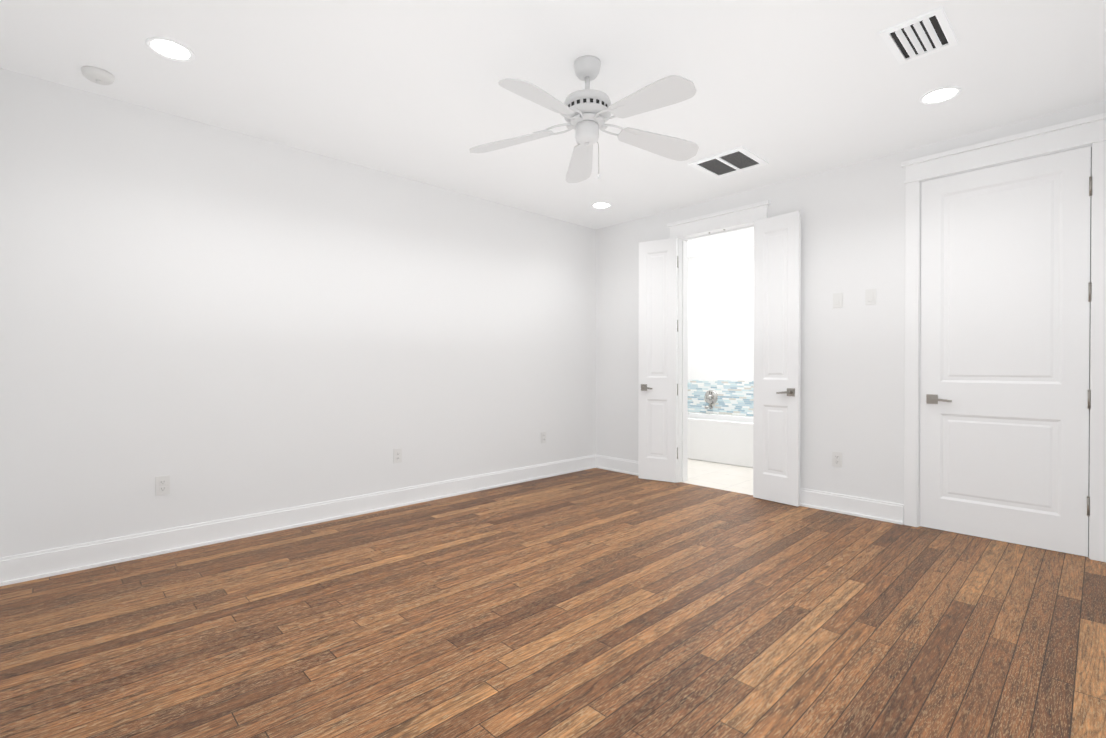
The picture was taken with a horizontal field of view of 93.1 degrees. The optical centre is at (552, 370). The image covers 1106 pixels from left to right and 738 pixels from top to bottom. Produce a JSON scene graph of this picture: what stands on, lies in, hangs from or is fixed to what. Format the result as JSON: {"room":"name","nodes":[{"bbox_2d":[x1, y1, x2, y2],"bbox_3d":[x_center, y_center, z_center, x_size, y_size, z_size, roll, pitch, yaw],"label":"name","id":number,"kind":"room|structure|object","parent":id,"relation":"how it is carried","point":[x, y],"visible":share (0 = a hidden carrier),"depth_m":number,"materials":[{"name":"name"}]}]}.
{"room":"empty bedroom","nodes":[
{"label":"empty bedroom","id":0,"kind":"room"},
{"bbox_2d":[0,68,595,557],"bbox_3d":[-1.276,-0.237,4.319,4.700,2.670,0.160,0,1,-44],"label":"wall","id":1,"kind":"structure","parent":0,"point":[214,322],"depth_m":3.47,"materials":[{"name":"white paint"}]},
{"bbox_2d":[155,475,169,495],"bbox_3d":[-2.364,0.696,3.171,0.070,0.115,0.008,0,1,-44],"label":"electrical outlet","id":2,"kind":"object","parent":1,"relation":"attached to","point":[162,485],"visible":1,"depth_m":3.17,"materials":[{"name":"white plastic"}]},
{"bbox_2d":[0,455,595,585],"bbox_3d":[-1.212,1.027,4.260,4.700,0.142,0.028,0,1,-44],"label":"baseboard","id":3,"kind":"structure","parent":1,"relation":"attached to","point":[19,568],"depth_m":3.46,"materials":[{"name":"white paint"}]},
{"bbox_2d":[393,448,401,462],"bbox_3d":[-1.254,0.688,4.230,0.070,0.115,0.008,0,1,-44],"label":"electrical outlet","id":4,"kind":"object","parent":1,"relation":"attached to","point":[397,455],"visible":1,"depth_m":4.23,"materials":[{"name":"white plastic"}]},
{"bbox_2d":[541,432,545,442],"bbox_3d":[-0.094,0.680,5.336,0.070,0.115,0.008,0,1,-44],"label":"electrical outlet","id":5,"kind":"object","parent":1,"relation":"attached to","point":[543,437],"visible":1,"depth_m":5.33,"materials":[{"name":"white plastic"}]},
{"bbox_2d":[0,459,1105,737],"bbox_3d":[0.921,1.153,3.488,7.040,0.100,4.650,0,1,-44],"label":"floor","id":6,"kind":"structure","parent":0,"point":[594,602],"depth_m":2.26,"materials":[{"name":"brown wood"}]},
{"bbox_2d":[688,412,752,467],"bbox_3d":[2.183,0.833,6.447,0.794,0.500,1.774,0,1,-44],"label":"bathtub","id":7,"kind":"object","parent":6,"relation":"on","point":[722,439],"visible":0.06,"depth_m":6.15,"materials":[{"name":"white ceramic"}]},
{"bbox_2d":[0,0,1105,256],"bbox_3d":[0.887,-1.624,3.505,7.040,0.126,4.750,0,1,-44],"label":"ceiling","id":8,"kind":"structure","parent":0,"point":[788,90],"depth_m":2.77,"materials":[{"name":"white paint"}]},
{"bbox_2d":[81,66,114,84],"bbox_3d":[-2.387,-1.541,2.748,0.132,0.041,0.132,0,1,-44],"label":"smoke detector","id":9,"kind":"object","parent":8,"relation":"attached to","point":[97,75],"visible":1,"depth_m":2.72,"materials":[{"name":"white plastic"}]},
{"bbox_2d":[145,37,194,61],"bbox_3d":[-1.857,-1.557,2.542,0.194,0.007,0.194,0,1,-44],"label":"recessed light","id":10,"kind":"object","parent":8,"relation":"in","point":[167,48],"visible":1,"depth_m":2.54,"materials":[{"name":"white"}]},
{"bbox_2d":[469,55,698,182],"bbox_3d":[0.186,-1.270,2.620,1.235,0.582,1.222,0,1,-44],"label":"ceiling fan","id":11,"kind":"object","parent":8,"relation":"hanging from","point":[586,112],"visible":1,"depth_m":2.60,"materials":[{"name":"white metal"}]},
{"bbox_2d":[591,202,611,208],"bbox_3d":[0.461,-1.574,4.991,0.194,0.007,0.194,0,1,-44],"label":"recessed light","id":12,"kind":"object","parent":8,"relation":"in","point":[600,205],"visible":0.98,"depth_m":4.99,"materials":[{"name":"white"}]},
{"bbox_2d":[688,146,768,178],"bbox_3d":[1.325,-1.565,3.958,0.430,0.010,0.430,0,1,-44],"label":"ceiling vent","id":13,"kind":"object","parent":8,"relation":"in","point":[731,161],"visible":0.96,"depth_m":3.94,"materials":[{"name":"white metal"}]},
{"bbox_2d":[880,7,957,64],"bbox_3d":[1.714,-1.554,2.448,0.360,0.019,0.235,0,1,-44],"label":"ceiling vent","id":14,"kind":"object","parent":8,"relation":"in","point":[922,35],"visible":0.98,"depth_m":2.43,"materials":[{"name":"white metal"}]},
{"bbox_2d":[919,86,961,104],"bbox_3d":[2.197,-1.560,2.971,0.194,0.007,0.194,0,1,-44],"label":"recessed light","id":15,"kind":"object","parent":8,"relation":"in","point":[939,95],"visible":1,"depth_m":2.97,"materials":[{"name":"white"}]},
{"bbox_2d":[688,246,753,415],"bbox_3d":[2.720,-0.253,6.576,0.160,2.670,2.650,0,1,-44],"label":"wall","id":16,"kind":"structure","parent":0,"point":[721,315],"depth_m":6.96,"materials":[{"name":"white paint"}]},
{"bbox_2d":[688,380,753,415],"bbox_3d":[2.659,0.356,6.522,0.008,0.448,2.330,0,1,-44],"label":"tile band","id":17,"kind":"object","parent":16,"relation":"attached to","point":[735,397],"depth_m":6.93,"materials":[{"name":"tile"}]},
{"bbox_2d":[705,390,717,408],"bbox_3d":[2.088,0.390,7.021,0.130,0.257,0.194,0,1,-44],"label":"tub faucet","id":18,"kind":"object","parent":17,"relation":"attached to","point":[711,396],"visible":1,"depth_m":7.02,"materials":[{"name":"silver metal"}]},
{"bbox_2d":[596,100,1105,503],"bbox_3d":[1.935,-0.239,4.473,0.160,2.670,4.370,0,1,-44],"label":"wall","id":19,"kind":"structure","parent":0,"point":[852,397],"depth_m":4.07,"materials":[{"name":"white paint"}]},
{"bbox_2d":[596,455,637,475],"bbox_3d":[0.811,1.018,5.524,0.028,0.142,0.990,0,1,-44],"label":"baseboard","id":20,"kind":"structure","parent":19,"relation":"attached to","point":[618,465],"depth_m":5.64,"materials":[{"name":"white paint"}]},
{"bbox_2d":[638,238,677,482],"bbox_3d":[1.026,-0.101,5.168,0.171,2.369,0.386,0,1,-44],"label":"bathroom door","id":21,"kind":"structure","parent":19,"relation":"in","point":[657,402],"depth_m":5.16,"materials":[{"name":"white paint"}]},
{"bbox_2d":[667,200,769,482],"bbox_3d":[1.539,-0.174,4.859,0.203,2.535,1.010,0,1,-44],"label":"door frame","id":22,"kind":"structure","parent":19,"relation":"attached to","point":[682,355],"depth_m":5.10,"materials":[{"name":"white paint"}]},
{"bbox_2d":[753,211,800,505],"bbox_3d":[1.850,-0.095,4.350,0.133,2.369,0.395,0,1,-44],"label":"bathroom door","id":23,"kind":"structure","parent":19,"relation":"in","point":[777,357],"depth_m":4.33,"materials":[{"name":"white paint"}]},
{"bbox_2d":[832,451,841,466],"bbox_3d":[2.209,0.689,4.070,0.008,0.115,0.070,0,1,-44],"label":"electrical outlet","id":24,"kind":"object","parent":19,"relation":"attached to","point":[836,459],"visible":1,"depth_m":4.07,"materials":[{"name":"white plastic"}]},
{"bbox_2d":[833,292,842,307],"bbox_3d":[2.208,-0.546,4.061,0.010,0.115,0.070,0,1,-44],"label":"light switch","id":25,"kind":"object","parent":19,"relation":"attached to","point":[837,300],"visible":1,"depth_m":4.06,"materials":[{"name":"white plastic"}]},
{"bbox_2d":[800,488,903,524],"bbox_3d":[2.163,1.028,4.106,0.028,0.142,0.996,0,1,-44],"label":"baseboard","id":26,"kind":"structure","parent":19,"relation":"attached to","point":[885,511],"depth_m":3.98,"materials":[{"name":"white paint"}]},
{"bbox_2d":[865,289,875,304],"bbox_3d":[2.365,-0.550,3.897,0.010,0.115,0.070,0,1,-44],"label":"light switch","id":27,"kind":"object","parent":19,"relation":"attached to","point":[870,296],"visible":1,"depth_m":3.90,"materials":[{"name":"white plastic"}]},
{"bbox_2d":[901,113,1105,561],"bbox_3d":[2.926,-0.121,3.435,0.162,2.450,0.878,0,1,-44],"label":"door frame","id":28,"kind":"structure","parent":19,"relation":"attached to","point":[1091,145],"depth_m":3.25,"materials":[{"name":"white paint"}]},
{"bbox_2d":[920,146,1091,556],"bbox_3d":[2.886,-0.113,3.390,0.125,2.418,0.838,0,1,-44],"label":"closet door","id":29,"kind":"structure","parent":19,"relation":"in","point":[1006,300],"depth_m":3.34,"materials":[{"name":"white paint"}]}
]}

